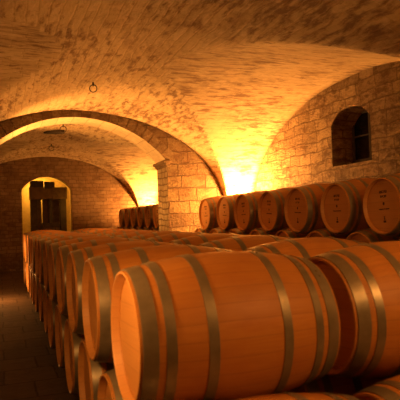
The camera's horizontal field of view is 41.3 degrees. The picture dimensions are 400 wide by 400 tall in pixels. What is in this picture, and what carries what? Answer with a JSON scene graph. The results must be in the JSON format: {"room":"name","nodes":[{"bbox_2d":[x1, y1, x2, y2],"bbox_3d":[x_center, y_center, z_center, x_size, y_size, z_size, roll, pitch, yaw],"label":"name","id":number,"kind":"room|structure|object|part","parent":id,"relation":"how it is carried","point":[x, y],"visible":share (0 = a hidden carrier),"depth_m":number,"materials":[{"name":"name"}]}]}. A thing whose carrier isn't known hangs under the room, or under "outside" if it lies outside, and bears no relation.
{"room":"wine cellar","nodes":[
{"label":"wine cellar","id":0,"kind":"room"},
{"bbox_2d":[0,271,79,399],"bbox_3d":[-1.600,1.997,9.039,8.300,0.200,24.800,-1,-2,-21],"label":"floor","id":1,"kind":"structure","parent":0,"point":[29,368],"depth_m":6.30,"materials":[{"name":"brown tile"}]},
{"bbox_2d":[29,181,66,230],"bbox_3d":[-5.380,0.832,18.845,1.400,3.019,0.900,-1,-2,-21],"label":"press","id":2,"kind":"object","parent":1,"relation":"on","point":[53,198],"visible":0.41,"depth_m":18.80,"materials":[{"name":"brown wood"}]},
{"bbox_3d":[-5.850,0.773,18.671,0.220,1.560,0.320,-1,-2,-21],"label":"post","id":3,"kind":"part","parent":2,"relation":"part of","materials":[{"name":"brown wood"}]},
{"bbox_3d":[-5.454,0.721,19.036,0.780,1.700,0.060,-1,-2,-21],"label":"panel","id":4,"kind":"part","parent":2,"relation":"part of","materials":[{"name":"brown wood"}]},
{"bbox_2d":[40,227,59,229],"bbox_3d":[-5.318,1.261,18.849,0.723,0.560,0.723,-1,-2,-21],"label":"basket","id":5,"kind":"object","parent":2,"relation":"on","point":[41,228],"depth_m":18.62,"materials":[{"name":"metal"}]},
{"bbox_3d":[-5.330,0.897,18.860,0.540,0.170,0.520,-1,-2,-21],"label":"press plate","id":6,"kind":"part","parent":2,"relation":"part of","materials":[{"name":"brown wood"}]},
{"bbox_3d":[-4.914,0.752,19.024,0.220,1.560,0.320,-1,-2,-21],"label":"post","id":7,"kind":"part","parent":2,"relation":"part of","materials":[{"name":"brown wood"}]},
{"bbox_3d":[-1.447,1.795,7.435,0.080,0.090,11.875,-1,-2,-21],"label":"rail","id":8,"kind":"object","parent":1,"relation":"on","visible":0},
{"bbox_2d":[27,263,29,292],"bbox_3d":[-3.068,1.569,10.971,0.950,0.720,0.720,-1,-2,-21],"label":"wine barrel","id":9,"kind":"object","parent":8,"relation":"on","point":[27,263],"visible":0.08,"depth_m":10.67,"materials":[{"name":"brown wood"}]},
{"bbox_2d":[27,231,69,265],"bbox_3d":[-2.945,0.973,10.585,0.950,0.720,0.720,-1,-2,-21],"label":"wine barrel","id":10,"kind":"object","parent":9,"relation":"on","point":[28,235],"visible":0.11,"depth_m":10.37,"materials":[{"name":"brown wood"}]},
{"bbox_2d":[34,274,38,312],"bbox_3d":[-2.164,1.460,8.557,0.950,0.719,0.719,-1,-2,-21],"label":"wine barrel","id":11,"kind":"object","parent":8,"relation":"on","point":[36,280],"visible":0.12,"depth_m":8.23,"materials":[{"name":"brown wood"}]},
{"bbox_2d":[31,232,75,273],"bbox_3d":[-2.351,0.901,8.972,0.950,0.719,0.719,-1,-2,-21],"label":"wine barrel","id":12,"kind":"object","parent":11,"relation":"on","point":[40,235],"visible":0.23,"depth_m":8.78,"materials":[{"name":"brown wood"}]},
{"bbox_2d":[35,232,86,277],"bbox_3d":[-2.033,0.864,8.174,0.950,0.720,0.720,-1,-2,-21],"label":"wine barrel","id":13,"kind":"object","parent":11,"relation":"on","point":[56,234],"visible":0.13,"depth_m":8.06,"materials":[{"name":"brown wood"}]},
{"bbox_2d":[43,286,49,332],"bbox_3d":[-1.544,1.387,6.954,0.950,0.720,0.720,-1,-2,-21],"label":"wine barrel","id":14,"kind":"object","parent":8,"relation":"on","point":[45,293],"visible":0.09,"depth_m":6.99,"materials":[{"name":"brown wood"}]},
{"bbox_2d":[78,339,114,399],"bbox_3d":[-0.337,1.242,3.736,0.950,0.736,0.736,-1,-1,-21],"label":"wine barrel","id":15,"kind":"object","parent":8,"relation":"on","point":[90,372],"visible":0.16,"depth_m":3.60,"materials":[{"name":"brown wood"}]},
{"bbox_2d":[82,245,231,362],"bbox_3d":[-0.223,0.646,3.346,0.950,0.720,0.720,-1,-2,-21],"label":"wine barrel","id":16,"kind":"object","parent":15,"relation":"on","point":[99,272],"visible":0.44,"depth_m":3.13,"materials":[{"name":"brown wood"}]},
{"bbox_2d":[97,368,289,399],"bbox_3d":[-0.041,1.206,2.929,0.950,0.720,0.720,-1,-2,-21],"label":"wine barrel","id":17,"kind":"object","parent":8,"relation":"on","point":[108,387],"visible":0.17,"depth_m":2.79,"materials":[{"name":"brown wood"}]},
{"bbox_3d":[-1.936,1.806,7.250,0.080,0.090,11.875,-1,-2,-21],"label":"rail","id":18,"kind":"object","parent":1,"relation":"on","visible":0},
{"bbox_2d":[23,260,25,283],"bbox_3d":[-3.677,1.642,12.578,0.950,0.720,0.720,-1,-2,-21],"label":"wine barrel","id":19,"kind":"object","parent":18,"relation":"on","point":[24,262],"visible":0.09,"depth_m":12.21,"materials":[{"name":"brown wood"}]},
{"bbox_2d":[23,230,59,259],"bbox_3d":[-3.561,1.046,12.189,0.950,0.719,0.719,-1,-2,-21],"label":"wine barrel","id":20,"kind":"object","parent":19,"relation":"on","point":[36,230],"visible":0.14,"depth_m":12.10,"materials":[{"name":"brown wood"}]},
{"bbox_2d":[29,266,31,297],"bbox_3d":[-2.765,1.533,10.167,0.950,0.720,0.720,-1,-2,-21],"label":"wine barrel","id":21,"kind":"object","parent":18,"relation":"on","point":[30,269],"visible":0.06,"depth_m":10.21,"materials":[{"name":"brown wood"}]},
{"bbox_2d":[29,231,76,268],"bbox_3d":[-2.635,0.937,9.783,0.950,0.720,0.720,-1,-2,-21],"label":"wine barrel","id":22,"kind":"object","parent":21,"relation":"on","point":[53,231],"visible":0.09,"depth_m":9.77,"materials":[{"name":"brown wood"}]},
{"bbox_2d":[31,270,34,304],"bbox_3d":[-2.469,1.497,9.360,0.950,0.720,0.720,-1,-2,-21],"label":"wine barrel","id":23,"kind":"object","parent":18,"relation":"on","point":[32,274],"visible":0.08,"depth_m":9.27,"materials":[{"name":"brown wood"}]},
{"bbox_2d":[38,282,43,321],"bbox_3d":[-1.852,1.424,7.756,0.950,0.720,0.720,-1,-2,-21],"label":"wine barrel","id":24,"kind":"object","parent":18,"relation":"on","point":[40,286],"visible":0.05,"depth_m":7.49,"materials":[{"name":"brown wood"}]},
{"bbox_2d":[38,233,94,284],"bbox_3d":[-1.740,0.828,7.366,0.950,0.720,0.720,-1,-2,-21],"label":"wine barrel","id":25,"kind":"object","parent":24,"relation":"on","point":[40,241],"visible":0.2,"depth_m":7.19,"materials":[{"name":"brown wood"}]},
{"bbox_2d":[47,293,57,348],"bbox_3d":[-1.255,1.351,6.145,0.950,0.720,0.720,-1,-2,-21],"label":"wine barrel","id":26,"kind":"object","parent":18,"relation":"on","point":[51,306],"visible":0.09,"depth_m":5.85,"materials":[{"name":"brown wood"}]},
{"bbox_2d":[43,235,113,291],"bbox_3d":[-1.428,0.791,6.565,0.950,0.720,0.720,-1,-2,-21],"label":"wine barrel","id":27,"kind":"object","parent":26,"relation":"on","point":[46,243],"visible":0.2,"depth_m":6.44,"materials":[{"name":"brown wood"}]},
{"bbox_2d":[55,304,68,367],"bbox_3d":[-0.945,1.315,5.343,0.950,0.719,0.719,-1,-2,-21],"label":"wine barrel","id":28,"kind":"object","parent":18,"relation":"on","point":[60,319],"visible":0.14,"depth_m":5.24,"materials":[{"name":"brown wood"}]},
{"bbox_2d":[48,236,124,301],"bbox_3d":[-1.131,0.755,5.759,0.950,0.719,0.719,-1,-2,-21],"label":"wine barrel","id":29,"kind":"object","parent":28,"relation":"on","point":[53,247],"visible":0.2,"depth_m":5.60,"materials":[{"name":"brown wood"}]},
{"bbox_2d":[64,318,84,394],"bbox_3d":[-0.643,1.278,4.539,0.950,0.720,0.720,-1,-2,-21],"label":"wine barrel","id":30,"kind":"object","parent":18,"relation":"on","point":[72,341],"visible":0.17,"depth_m":4.28,"materials":[{"name":"brown wood"}]},
{"bbox_2d":[56,238,148,314],"bbox_3d":[-0.827,0.719,4.955,0.950,0.719,0.719,-1,-2,-21],"label":"wine barrel","id":31,"kind":"object","parent":30,"relation":"on","point":[63,251],"visible":0.27,"depth_m":4.81,"materials":[{"name":"brown wood"}]},
{"bbox_2d":[66,241,182,333],"bbox_3d":[-0.527,0.682,4.150,0.950,0.727,0.727,-1,-1,-21],"label":"wine barrel","id":32,"kind":"object","parent":30,"relation":"on","point":[76,259],"visible":0.31,"depth_m":3.98,"materials":[{"name":"brown wood"}]},
{"bbox_2d":[235,391,359,399],"bbox_3d":[0.257,1.169,2.124,0.950,0.719,0.719,-1,-2,-21],"label":"wine barrel","id":33,"kind":"object","parent":18,"relation":"on","point":[285,395],"visible":1,"depth_m":2.22,"materials":[{"name":"brown wood"}]},
{"bbox_2d":[111,251,339,399],"bbox_3d":[0.100,0.609,2.550,0.950,0.719,0.719,-1,-2,-21],"label":"wine barrel","id":34,"kind":"object","parent":33,"relation":"on","point":[219,325],"visible":0.99,"depth_m":2.27,"materials":[{"name":"brown wood"}]},
{"bbox_3d":[-3.362,1.606,11.778,0.950,0.720,0.720,-1,-36,-21],"label":"wine barrel","id":35,"kind":"object","parent":18,"relation":"on","visible":0},
{"bbox_2d":[24,230,57,262],"bbox_3d":[-3.259,1.010,11.384,0.950,0.720,0.720,-1,-2,-21],"label":"wine barrel","id":36,"kind":"object","parent":35,"relation":"on","point":[26,234],"visible":0.19,"depth_m":11.23,"materials":[{"name":"brown wood"}]},
{"bbox_3d":[-0.484,1.773,7.798,0.080,0.090,11.875,-1,-2,-21],"label":"rail","id":37,"kind":"object","parent":1,"relation":"on","visible":0},
{"bbox_2d":[290,375,388,395],"bbox_3d":[0.932,1.183,3.296,0.950,0.719,0.719,-1,-2,-21],"label":"wine barrel","id":38,"kind":"object","parent":37,"relation":"on","point":[326,384],"visible":0.06,"depth_m":2.93,"materials":[{"name":"brown wood"}]},
{"bbox_2d":[243,237,364,258],"bbox_3d":[0.774,0.623,3.723,0.950,0.720,0.720,-1,-2,-21],"label":"wine barrel","id":39,"kind":"object","parent":38,"relation":"on","point":[308,247],"visible":0.12,"depth_m":3.55,"materials":[{"name":"brown wood"}]},
{"bbox_3d":[0.312,1.257,4.900,0.950,0.720,0.720,-1,-9,-21],"label":"wine barrel","id":40,"kind":"object","parent":37,"relation":"on","visible":0},
{"bbox_2d":[169,233,244,245],"bbox_3d":[0.163,0.696,5.329,0.950,0.720,0.720,-1,-2,-21],"label":"wine barrel","id":41,"kind":"object","parent":40,"relation":"on","point":[195,240],"visible":0.12,"depth_m":5.16,"materials":[{"name":"brown wood"}]},
{"bbox_3d":[-1.199,1.438,8.921,0.950,0.720,0.720,-1,-31,-21],"label":"wine barrel","id":42,"kind":"object","parent":37,"relation":"on","visible":0},
{"bbox_2d":[105,230,146,235],"bbox_3d":[-1.066,0.842,8.538,0.950,0.720,0.720,-1,-2,-21],"label":"wine barrel","id":43,"kind":"object","parent":42,"relation":"on","point":[126,231],"visible":0.08,"depth_m":8.38,"materials":[{"name":"brown wood"}]},
{"bbox_3d":[-1.805,1.511,10.529,0.950,0.720,0.720,-1,5,-21],"label":"wine barrel","id":44,"kind":"object","parent":37,"relation":"on","visible":0},
{"bbox_2d":[88,229,119,234],"bbox_3d":[-1.658,0.914,10.152,0.950,0.719,0.719,-1,-2,-21],"label":"wine barrel","id":45,"kind":"object","parent":44,"relation":"on","point":[99,231],"visible":0.09,"depth_m":9.99,"materials":[{"name":"brown wood"}]},
{"bbox_3d":[-0.295,1.329,6.507,0.950,0.720,0.720,-1,32,-21],"label":"wine barrel","id":46,"kind":"object","parent":37,"relation":"on","visible":0},
{"bbox_2d":[130,231,180,239],"bbox_3d":[-0.436,0.769,6.939,0.950,0.720,0.720,-1,-2,-21],"label":"wine barrel","id":47,"kind":"object","parent":46,"relation":"on","point":[152,234],"visible":0.12,"depth_m":6.78,"materials":[{"name":"brown wood"}]},
{"bbox_2d":[145,232,211,242],"bbox_3d":[-0.159,0.733,6.126,0.950,0.720,0.720,-1,-2,-21],"label":"wine barrel","id":48,"kind":"object","parent":46,"relation":"on","point":[167,238],"visible":0.09,"depth_m":5.96,"materials":[{"name":"brown wood"}]},
{"bbox_3d":[-2.105,1.548,11.334,0.950,0.720,0.720,-1,-5,-21],"label":"wine barrel","id":49,"kind":"object","parent":37,"relation":"on","visible":0},
{"bbox_2d":[76,228,105,232],"bbox_3d":[-2.275,0.987,11.755,0.950,0.720,0.720,-1,-2,-21],"label":"wine barrel","id":50,"kind":"object","parent":49,"relation":"on","point":[80,231],"visible":0.06,"depth_m":11.62,"materials":[{"name":"brown wood"}]},
{"bbox_2d":[81,228,111,233],"bbox_3d":[-1.971,0.951,10.952,0.950,0.720,0.720,-1,-2,-21],"label":"wine barrel","id":51,"kind":"object","parent":49,"relation":"on","point":[89,231],"visible":0.05,"depth_m":10.79,"materials":[{"name":"brown wood"}]},
{"bbox_3d":[0.617,1.220,4.096,0.950,0.720,0.720,-1,24,-21],"label":"wine barrel","id":52,"kind":"object","parent":37,"relation":"on","visible":0},
{"bbox_2d":[197,235,294,250],"bbox_3d":[0.446,0.660,4.517,0.950,0.719,0.719,-1,-2,-21],"label":"wine barrel","id":53,"kind":"object","parent":52,"relation":"on","point":[235,243],"visible":0.16,"depth_m":4.34,"materials":[{"name":"brown wood"}]},
{"bbox_3d":[-1.505,1.475,9.724,0.950,0.720,0.720,-1,4,-21],"label":"wine barrel","id":54,"kind":"object","parent":37,"relation":"on","visible":0},
{"bbox_2d":[96,229,133,234],"bbox_3d":[-1.349,0.878,9.350,0.950,0.720,0.720,-1,-2,-21],"label":"wine barrel","id":55,"kind":"object","parent":54,"relation":"on","point":[111,231],"visible":0.1,"depth_m":9.19,"materials":[{"name":"brown wood"}]},
{"bbox_3d":[-0.973,1.784,7.614,0.080,0.090,11.875,-1,-2,-21],"label":"rail","id":56,"kind":"object","parent":1,"relation":"on","visible":0},
{"bbox_2d":[352,374,399,399],"bbox_3d":[1.220,1.147,2.487,0.950,0.720,0.720,-1,-2,-21],"label":"wine barrel","id":57,"kind":"object","parent":56,"relation":"on","point":[388,389],"visible":0.94,"depth_m":2.38,"materials":[{"name":"brown wood"}]},
{"bbox_2d":[308,241,399,378],"bbox_3d":[1.063,0.587,2.913,0.950,0.720,0.720,-1,-2,-21],"label":"wine barrel","id":58,"kind":"object","parent":57,"relation":"on","point":[364,279],"visible":0.64,"depth_m":2.56,"materials":[{"name":"brown wood"}]},
{"bbox_3d":[-0.887,1.402,8.120,0.950,0.720,0.720,-1,-14,-21],"label":"wine barrel","id":59,"kind":"object","parent":56,"relation":"on","visible":0},
{"bbox_2d":[114,230,160,237],"bbox_3d":[-0.763,0.805,7.734,0.950,0.720,0.720,-1,-2,-21],"label":"wine barrel","id":60,"kind":"object","parent":59,"relation":"on","point":[131,234],"visible":0.06,"depth_m":7.57,"materials":[{"name":"brown wood"}]},
{"bbox_2d":[22,177,70,259],"bbox_3d":[-5.720,0.716,19.230,2.300,3.299,2.750,-1,-2,-21],"label":"wall","id":61,"kind":"structure","parent":0,"point":[25,191],"depth_m":20.41,"materials":[{"name":"paint"}]},
{"bbox_2d":[0,157,137,271],"bbox_3d":[-5.117,0.160,17.825,7.400,4.279,0.350,-1,-2,-21],"label":"wall","id":62,"kind":"structure","parent":0,"point":[97,197],"depth_m":17.90,"materials":[{"name":"brick"}]},
{"bbox_2d":[0,124,157,205],"bbox_3d":[-3.858,-0.642,14.437,7.414,2.426,7.336,-1,-2,-21],"label":"ceiling","id":63,"kind":"structure","parent":0,"point":[106,150],"depth_m":16.02,"materials":[{"name":"stone"}]},
{"bbox_2d":[43,130,63,133],"bbox_3d":[-3.489,-1.634,12.663,0.500,0.080,0.260,-2,-2,0],"label":"ceiling plate","id":64,"kind":"object","parent":63,"relation":"attached to","point":[50,131],"visible":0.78,"depth_m":12.56,"materials":[{"name":"metal"}]},
{"bbox_2d":[0,110,223,231],"bbox_3d":[-2.480,-0.157,10.816,7.400,4.279,0.760,-1,-2,-21],"label":"wall","id":65,"kind":"structure","parent":0,"point":[188,180],"depth_m":11.22,"materials":[{"name":"stone"}]},
{"bbox_2d":[0,110,173,159],"bbox_3d":[-2.436,-1.325,10.498,3.995,1.077,0.064,-1,-2,-21],"label":"trim","id":66,"kind":"structure","parent":65,"relation":"attached to","point":[17,122],"depth_m":10.60,"materials":[{"name":"stone"}]},
{"bbox_2d":[153,160,169,169],"bbox_3d":[-0.838,-0.749,11.479,0.135,0.140,0.875,-1,-2,-21],"label":"trim","id":67,"kind":"structure","parent":65,"relation":"attached to","point":[165,163],"depth_m":11.27,"materials":[{"name":"stone"}]},
{"bbox_2d":[0,0,399,195],"bbox_3d":[-0.002,-1.101,4.189,7.416,2.433,13.753,-1,-2,-21],"label":"ceiling","id":68,"kind":"structure","parent":0,"point":[223,78],"depth_m":7.15,"materials":[{"name":"stone"}]},
{"bbox_2d":[157,61,399,203],"bbox_3d":[1.804,-0.316,10.531,0.420,4.279,24.400,-1,-2,-21],"label":"wall","id":69,"kind":"structure","parent":0,"point":[314,146],"depth_m":8.85,"materials":[{"name":"stone"}]},
{"bbox_2d":[352,110,371,162],"bbox_3d":[2.747,-1.054,8.524,0.060,0.920,0.940,-1,-2,-21],"label":"window","id":70,"kind":"structure","parent":69,"relation":"in","point":[361,131],"depth_m":8.71,"materials":[{"name":"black glass"}]},
{"bbox_3d":[1.401,1.701,7.620,0.080,0.090,7.590,-1,-2,-21],"label":"rail","id":71,"kind":"object","parent":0,"visible":0},
{"bbox_3d":[0.575,1.428,10.535,0.950,0.720,0.720,-1,-11,-21],"label":"wine barrel","id":72,"kind":"object","parent":71,"relation":"on","visible":0},
{"bbox_2d":[195,227,209,232],"bbox_3d":[0.404,0.868,10.956,0.950,0.719,0.719,-1,-2,-21],"label":"wine barrel","id":73,"kind":"object","parent":72,"relation":"on","point":[200,229],"visible":0.09,"depth_m":10.66,"materials":[{"name":"brown wood"}]},
{"bbox_2d":[199,196,222,230],"bbox_3d":[0.523,0.272,10.568,0.950,0.720,0.720,-1,-2,-21],"label":"wine barrel","id":74,"kind":"object","parent":73,"relation":"on","point":[208,206],"visible":0.44,"depth_m":10.30,"materials":[{"name":"brown wood"}]},
{"bbox_2d":[210,227,228,233],"bbox_3d":[0.706,0.832,10.152,0.950,0.720,0.720,-1,-2,-21],"label":"wine barrel","id":75,"kind":"object","parent":72,"relation":"on","point":[218,229],"visible":0.06,"depth_m":9.89,"materials":[{"name":"brown wood"}]},
{"bbox_3d":[1.483,1.319,8.123,0.950,0.720,0.720,-1,2,-21],"label":"wine barrel","id":76,"kind":"object","parent":71,"relation":"on","visible":0},
{"bbox_2d":[249,227,275,235],"bbox_3d":[1.311,0.759,8.543,0.950,0.720,0.720,-1,-2,-21],"label":"wine barrel","id":77,"kind":"object","parent":76,"relation":"on","point":[259,231],"visible":0.06,"depth_m":8.28,"materials":[{"name":"brown wood"}]},
{"bbox_2d":[258,187,294,232],"bbox_3d":[1.451,0.162,8.163,0.950,0.719,0.719,-1,-2,-21],"label":"wine barrel","id":78,"kind":"object","parent":77,"relation":"on","point":[271,214],"visible":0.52,"depth_m":7.92,"materials":[{"name":"brown wood"}]},
{"bbox_2d":[275,228,307,237],"bbox_3d":[1.614,0.723,7.739,0.950,0.719,0.719,-1,-2,-21],"label":"wine barrel","id":79,"kind":"object","parent":76,"relation":"on","point":[287,232],"visible":0.06,"depth_m":7.45,"materials":[{"name":"brown wood"}]},
{"bbox_3d":[1.785,1.283,7.319,0.950,0.720,0.720,-1,-10,-21],"label":"wine barrel","id":80,"kind":"object","parent":71,"relation":"on","visible":0},
{"bbox_2d":[307,228,348,238],"bbox_3d":[1.916,0.686,6.935,0.950,0.720,0.720,-1,-2,-21],"label":"wine barrel","id":81,"kind":"object","parent":80,"relation":"on","point":[323,232],"visible":0.08,"depth_m":6.67,"materials":[{"name":"brown wood"}]},
{"bbox_2d":[284,183,331,233],"bbox_3d":[1.733,0.126,7.351,0.950,0.719,0.719,-1,-2,-21],"label":"wine barrel","id":82,"kind":"object","parent":81,"relation":"on","point":[302,211],"visible":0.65,"depth_m":7.08,"materials":[{"name":"brown wood"}]},
{"bbox_2d":[320,178,375,234],"bbox_3d":[2.062,0.089,6.557,0.950,0.727,0.727,-1,-1,-21],"label":"wine barrel","id":83,"kind":"object","parent":81,"relation":"on","point":[341,207],"visible":0.61,"depth_m":6.30,"materials":[{"name":"brown wood"}]},
{"bbox_3d":[1.180,1.356,8.927,0.950,0.720,0.720,-1,10,-21],"label":"wine barrel","id":84,"kind":"object","parent":71,"relation":"on","visible":0},
{"bbox_2d":[228,227,249,234],"bbox_3d":[1.009,0.795,9.348,0.950,0.719,0.719,-1,-2,-21],"label":"wine barrel","id":85,"kind":"object","parent":84,"relation":"on","point":[237,230],"visible":0.06,"depth_m":9.05,"materials":[{"name":"brown wood"}]},
{"bbox_2d":[216,193,243,230],"bbox_3d":[0.852,0.235,9.774,0.950,0.720,0.720,-1,-2,-21],"label":"wine barrel","id":86,"kind":"object","parent":85,"relation":"on","point":[225,205],"visible":0.44,"depth_m":9.54,"materials":[{"name":"brown wood"}]},
{"bbox_2d":[234,190,268,231],"bbox_3d":[1.130,0.199,8.961,0.950,0.742,0.742,-1,-4,-21],"label":"wine barrel","id":87,"kind":"object","parent":85,"relation":"on","point":[246,204],"visible":0.46,"depth_m":8.70,"materials":[{"name":"brown wood"}]},
{"bbox_3d":[-0.955,1.612,14.603,0.950,0.720,0.720,-1,12,-21],"label":"wine barrel","id":88,"kind":"object","parent":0,"visible":0},
{"bbox_3d":[-0.824,1.016,14.220,0.950,0.720,0.720,-1,11,-21],"label":"wine barrel","id":89,"kind":"object","parent":88,"relation":"on","visible":0},
{"bbox_2d":[145,204,156,228],"bbox_3d":[-0.996,0.456,14.640,0.950,0.719,0.719,-1,-2,-21],"label":"wine barrel","id":90,"kind":"object","parent":89,"relation":"on","point":[149,223],"visible":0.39,"depth_m":14.41,"materials":[{"name":"brown wood"}]},
{"bbox_2d":[153,204,158,228],"bbox_3d":[-0.693,0.419,13.836,0.950,0.724,0.724,-1,-2,-21],"label":"wine barrel","id":91,"kind":"object","parent":89,"relation":"on","point":[155,210],"visible":0.22,"depth_m":13.77,"materials":[{"name":"brown wood"}]},
{"bbox_3d":[-1.560,1.685,16.212,0.950,0.720,0.720,-1,14,-21],"label":"wine barrel","id":92,"kind":"object","parent":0,"visible":0},
{"bbox_3d":[-1.429,1.089,15.828,0.950,0.720,0.720,-1,3,-21],"label":"wine barrel","id":93,"kind":"object","parent":92,"relation":"on","visible":0},
{"bbox_2d":[137,205,148,227],"bbox_3d":[-1.298,0.492,15.444,0.950,0.720,0.720,-1,-2,-21],"label":"wine barrel","id":94,"kind":"object","parent":93,"relation":"on","point":[141,210],"visible":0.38,"depth_m":15.22,"materials":[{"name":"brown wood"}]},
{"bbox_3d":[-1.863,1.721,17.016,0.950,0.720,0.720,-1,-18,-21],"label":"wine barrel","id":95,"kind":"object","parent":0,"visible":0},
{"bbox_3d":[-1.732,1.125,16.632,0.950,0.720,0.720,-1,5,-21],"label":"wine barrel","id":96,"kind":"object","parent":95,"relation":"on","visible":0},
{"bbox_2d":[130,206,140,227],"bbox_3d":[-1.601,0.528,16.249,0.950,0.729,0.729,-1,-3,-21],"label":"wine barrel","id":97,"kind":"object","parent":96,"relation":"on","point":[133,216],"visible":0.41,"depth_m":16.03,"materials":[{"name":"brown wood"}]},
{"bbox_3d":[-2.166,1.758,17.820,0.950,0.720,0.720,-1,3,-21],"label":"wine barrel","id":98,"kind":"object","parent":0,"visible":0},
{"bbox_3d":[-2.034,1.161,17.436,0.950,0.720,0.720,-1,1,-21],"label":"wine barrel","id":99,"kind":"object","parent":98,"relation":"on","visible":0},
{"bbox_2d":[119,207,130,227],"bbox_3d":[-2.206,0.601,17.857,0.950,0.720,0.720,-1,-2,-21],"label":"wine barrel","id":100,"kind":"object","parent":99,"relation":"on","point":[122,211],"visible":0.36,"depth_m":17.68,"materials":[{"name":"brown wood"}]},
{"bbox_2d":[124,207,133,227],"bbox_3d":[-1.903,0.565,17.053,0.950,0.725,0.725,-1,-2,-21],"label":"wine barrel","id":101,"kind":"object","parent":99,"relation":"on","point":[127,213],"visible":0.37,"depth_m":16.88,"materials":[{"name":"brown wood"}]},
{"bbox_3d":[2.088,1.246,6.514,0.950,0.720,0.720,-1,12,-21],"label":"wine barrel","id":102,"kind":"object","parent":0,"visible":0},
{"bbox_2d":[346,228,399,242],"bbox_3d":[2.219,0.650,6.131,0.950,0.720,0.720,-1,-2,-21],"label":"wine barrel","id":103,"kind":"object","parent":102,"relation":"on","point":[368,235],"visible":0.2,"depth_m":5.86,"materials":[{"name":"brown wood"}]},
{"bbox_2d":[363,173,399,237],"bbox_3d":[2.347,0.053,5.746,0.950,0.719,0.719,-1,-2,-21],"label":"wine barrel","id":104,"kind":"object","parent":103,"relation":"on","point":[381,200],"visible":1,"depth_m":5.59,"materials":[{"name":"brown wood"}]}
]}

